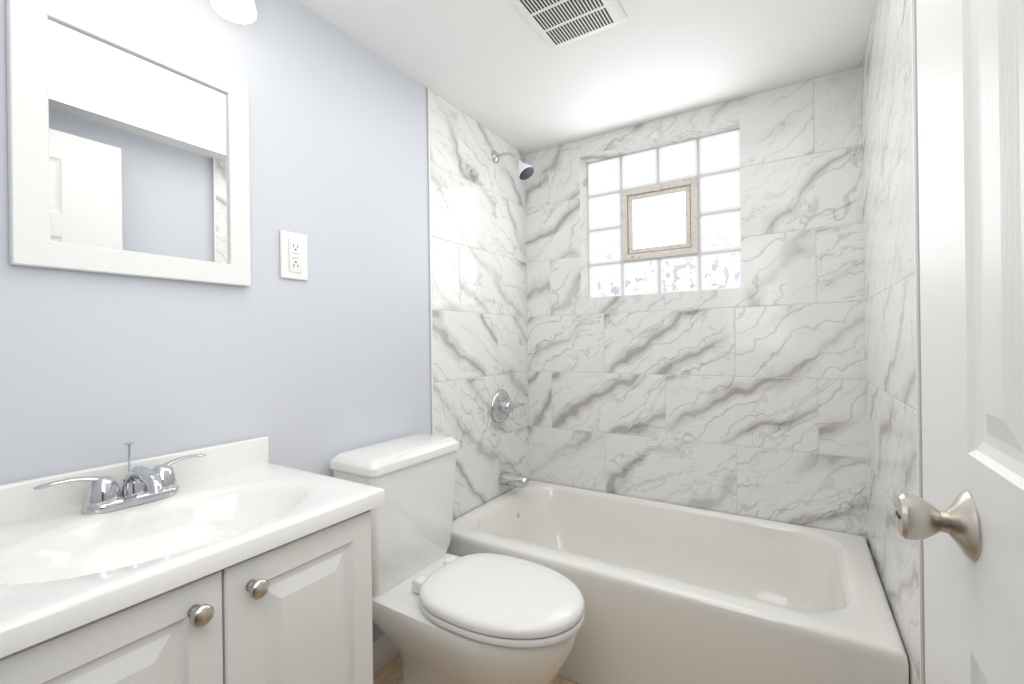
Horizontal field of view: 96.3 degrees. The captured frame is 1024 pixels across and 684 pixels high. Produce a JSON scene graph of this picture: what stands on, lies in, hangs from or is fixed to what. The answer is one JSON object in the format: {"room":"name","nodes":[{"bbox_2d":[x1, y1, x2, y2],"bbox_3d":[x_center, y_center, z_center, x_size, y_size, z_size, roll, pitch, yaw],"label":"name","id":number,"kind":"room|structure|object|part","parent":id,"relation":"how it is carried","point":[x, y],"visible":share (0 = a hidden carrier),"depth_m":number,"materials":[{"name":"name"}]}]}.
{"room":"bathroom","nodes":[
{"label":"bathroom","id":0,"kind":"room"},
{"bbox_2d":[0,0,431,641],"bbox_3d":[-0.704,0.064,1.328,0.001,2.240,1.395,-1,0,32],"label":"wall","id":1,"kind":"structure","parent":0,"point":[324,364],"depth_m":1.34,"materials":[{"name":"blue paint"}]},
{"bbox_2d":[6,0,250,286],"bbox_3d":[-0.850,-0.432,1.075,0.023,0.560,0.452,-1,0,32],"label":"mirror","id":2,"kind":"object","parent":1,"relation":"attached to","point":[128,151],"visible":1,"depth_m":1.02,"materials":[{"name":"white mirror"}]},
{"label":"glass","id":3,"kind":"part","parent":2,"relation":"part of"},
{"bbox_2d":[211,0,256,23],"bbox_3d":[-0.824,-0.934,1.009,0.150,0.200,0.540,-1,0,32],"label":"sconce","id":4,"kind":"object","parent":1,"relation":"attached to","point":[241,11],"visible":1,"depth_m":1.16,"materials":[{"name":"white glass"}]},
{"bbox_2d":[280,230,307,280],"bbox_3d":[-0.659,-0.261,1.393,0.008,0.142,0.088,-1,0,32],"label":"electrical outlet","id":5,"kind":"object","parent":1,"relation":"attached to","point":[293,255],"visible":1,"depth_m":1.39,"materials":[{"name":"white plastic"}]},
{"bbox_2d":[373,634,398,673],"bbox_3d":[-0.686,1.129,1.325,0.009,0.110,1.394,-1,0,32],"label":"baseboard","id":6,"kind":"structure","parent":1,"relation":"attached to","point":[385,651],"depth_m":1.67,"materials":[{"name":"white wood"}]},
{"bbox_2d":[373,654,581,683],"bbox_3d":[0.225,1.172,1.351,1.924,0.001,2.598,-1,0,32],"label":"floor","id":7,"kind":"structure","parent":0,"point":[390,672],"depth_m":1.62,"materials":[{"name":"brown wood"}]},
{"bbox_2d":[0,436,384,683],"bbox_3d":[-0.660,0.699,0.894,0.504,0.969,0.663,-1,0,32],"label":"bathroom vanity","id":8,"kind":"object","parent":7,"relation":"on","point":[242,562],"visible":1,"depth_m":0.86,"materials":[{"name":"white"}]},
{"bbox_2d":[33,441,206,514],"bbox_3d":[-0.771,0.279,0.957,0.152,0.125,0.296,-1,0,32],"label":"faucet","id":9,"kind":"object","parent":8,"relation":"on","point":[143,488],"depth_m":0.95,"materials":[{"name":"silver metal"}]},
{"bbox_2d":[330,433,584,683],"bbox_3d":[-0.145,0.765,1.444,0.778,0.824,0.424,-1,0,32],"label":"toilet","id":10,"kind":"object","parent":7,"relation":"on","point":[440,615],"visible":0.96,"depth_m":1.38,"materials":[{"name":"white ceramic"}]},
{"bbox_3d":[-0.388,0.572,1.592,0.214,0.432,0.424,-1,0,32],"label":"tank","id":11,"kind":"part","parent":10,"relation":"part of","materials":[{"name":"white ceramic"}]},
{"bbox_3d":[-0.040,0.754,1.378,0.530,0.056,0.380,-1,0,32],"label":"seat","id":12,"kind":"part","parent":10,"relation":"part of","materials":[{"name":"white plastic"}]},
{"bbox_2d":[446,480,908,683],"bbox_3d":[0.536,0.968,1.858,1.518,0.400,0.800,-1,0,32],"label":"tub","id":13,"kind":"object","parent":7,"relation":"on","point":[671,593],"visible":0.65,"depth_m":1.56,"materials":[{"name":"white ceramic"}]},
{"bbox_2d":[429,89,528,520],"bbox_3d":[-0.124,0.057,2.261,0.003,2.240,0.803,-1,0,32],"label":"tiled wall","id":14,"kind":"structure","parent":0,"point":[479,274],"depth_m":2.19,"materials":[{"name":"tile"}]},
{"bbox_2d":[427,88,433,434],"bbox_3d":[-0.337,-0.141,1.915,0.004,1.840,0.008,-1,0,32],"label":"trim","id":15,"kind":"structure","parent":14,"relation":"attached to","point":[430,251],"depth_m":1.91,"materials":[{"name":"white"}]},
{"bbox_2d":[491,390,524,422],"bbox_3d":[-0.015,0.330,2.347,0.084,0.172,0.201,-1,0,32],"label":"shower valve","id":16,"kind":"object","parent":14,"relation":"attached to","point":[502,406],"visible":1,"depth_m":2.32,"materials":[{"name":"silver metal"}]},
{"bbox_2d":[492,151,533,179],"bbox_3d":[0.008,-0.887,2.282,0.218,0.176,0.084,-1,0,32],"label":"shower head","id":17,"kind":"object","parent":14,"relation":"attached to","point":[525,171],"visible":1,"depth_m":2.25},
{"bbox_2d":[499,471,528,487],"bbox_3d":[0.015,0.697,2.326,0.148,0.075,0.070,-1,0,32],"label":"tub spout","id":18,"kind":"object","parent":14,"relation":"attached to","point":[519,480],"visible":1,"depth_m":2.30,"materials":[{"name":"silver metal"}]},
{"bbox_2d":[298,0,876,153],"bbox_3d":[0.195,-1.068,1.351,1.924,0.001,2.598,-1,0,32],"label":"ceiling","id":19,"kind":"structure","parent":0,"point":[501,69],"depth_m":1.71,"materials":[{"name":"white paint"}]},
{"bbox_2d":[509,0,626,49],"bbox_3d":[0.177,-1.058,1.453,0.285,0.018,0.330,-1,0,32],"label":"ceiling vent","id":20,"kind":"object","parent":19,"relation":"in","point":[554,24],"visible":1,"depth_m":1.48,"materials":[{"name":"white"}]},
{"bbox_2d":[525,66,866,539],"bbox_3d":[0.787,0.045,2.281,1.524,2.240,0.190,-1,0,32],"label":"tiled wall","id":21,"kind":"structure","parent":0,"point":[747,398],"depth_m":2.04,"materials":[{"name":"tile"}]},
{"bbox_2d":[633,191,685,248],"bbox_3d":[0.742,-0.610,2.318,0.266,0.259,0.006,-1,0,32],"label":"window","id":22,"kind":"structure","parent":21,"relation":"in","point":[659,220],"depth_m":2.31,"materials":[{"name":"white glass"}]},
{"bbox_2d":[587,128,740,297],"bbox_3d":[0.762,-0.610,2.350,0.764,0.750,0.079,-1,0,32],"label":"window grid","id":23,"kind":"object","parent":21,"relation":"in","point":[700,215],"depth_m":2.31,"materials":[{"name":"white"}]},
{"bbox_2d":[621,177,698,260],"bbox_3d":[0.739,-0.610,2.313,0.374,0.367,0.038,-1,0,32],"label":"window frame","id":24,"kind":"structure","parent":23,"relation":"in","point":[691,221],"depth_m":2.29,"materials":[{"name":"beige plastic"}]},
{"bbox_2d":[589,132,739,296],"bbox_3d":[0.738,-0.610,2.312,0.732,0.718,0.002,-1,0,32],"label":"glass block","id":25,"kind":"object","parent":23,"relation":"in","point":[720,192],"depth_m":2.27,"materials":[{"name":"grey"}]},
{"bbox_2d":[588,130,741,297],"bbox_3d":[0.747,-0.610,2.326,0.756,0.742,0.031,-1,0,32],"label":"window frame","id":26,"kind":"structure","parent":23,"relation":"attached to","point":[671,179],"depth_m":2.29,"materials":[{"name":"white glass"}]},
{"bbox_2d":[861,0,924,683],"bbox_3d":[1.148,0.040,1.399,0.020,2.240,0.928,-1,0,32],"label":"tiled wall","id":27,"kind":"structure","parent":0,"point":[889,270],"depth_m":1.28,"materials":[{"name":"tile"}]},
{"bbox_2d":[911,0,923,683],"bbox_3d":[0.891,0.043,1.007,0.004,2.240,0.010,-1,0,32],"label":"trim","id":28,"kind":"structure","parent":27,"relation":"attached to","point":[917,324],"depth_m":1.00,"materials":[{"name":"white"}]},
{"bbox_3d":[-0.175,0.117,0.116,0.890,2.120,0.132,-1,0,32],"label":"door frame","id":29,"kind":"structure","parent":0,"visible":0},
{"bbox_2d":[896,0,1023,683],"bbox_3d":[0.399,0.104,0.321,0.147,2.108,0.795,-1,0,32],"label":"door","id":30,"kind":"structure","parent":29,"relation":"attached to","point":[963,518],"depth_m":0.48,"materials":[{"name":"white wood"}]},
{"bbox_3d":[0.496,0.193,0.476,0.147,0.070,0.070,-1,0,32],"label":"knob","id":31,"kind":"part","parent":30,"relation":"part of","materials":[{"name":"silver metal"}]}
]}

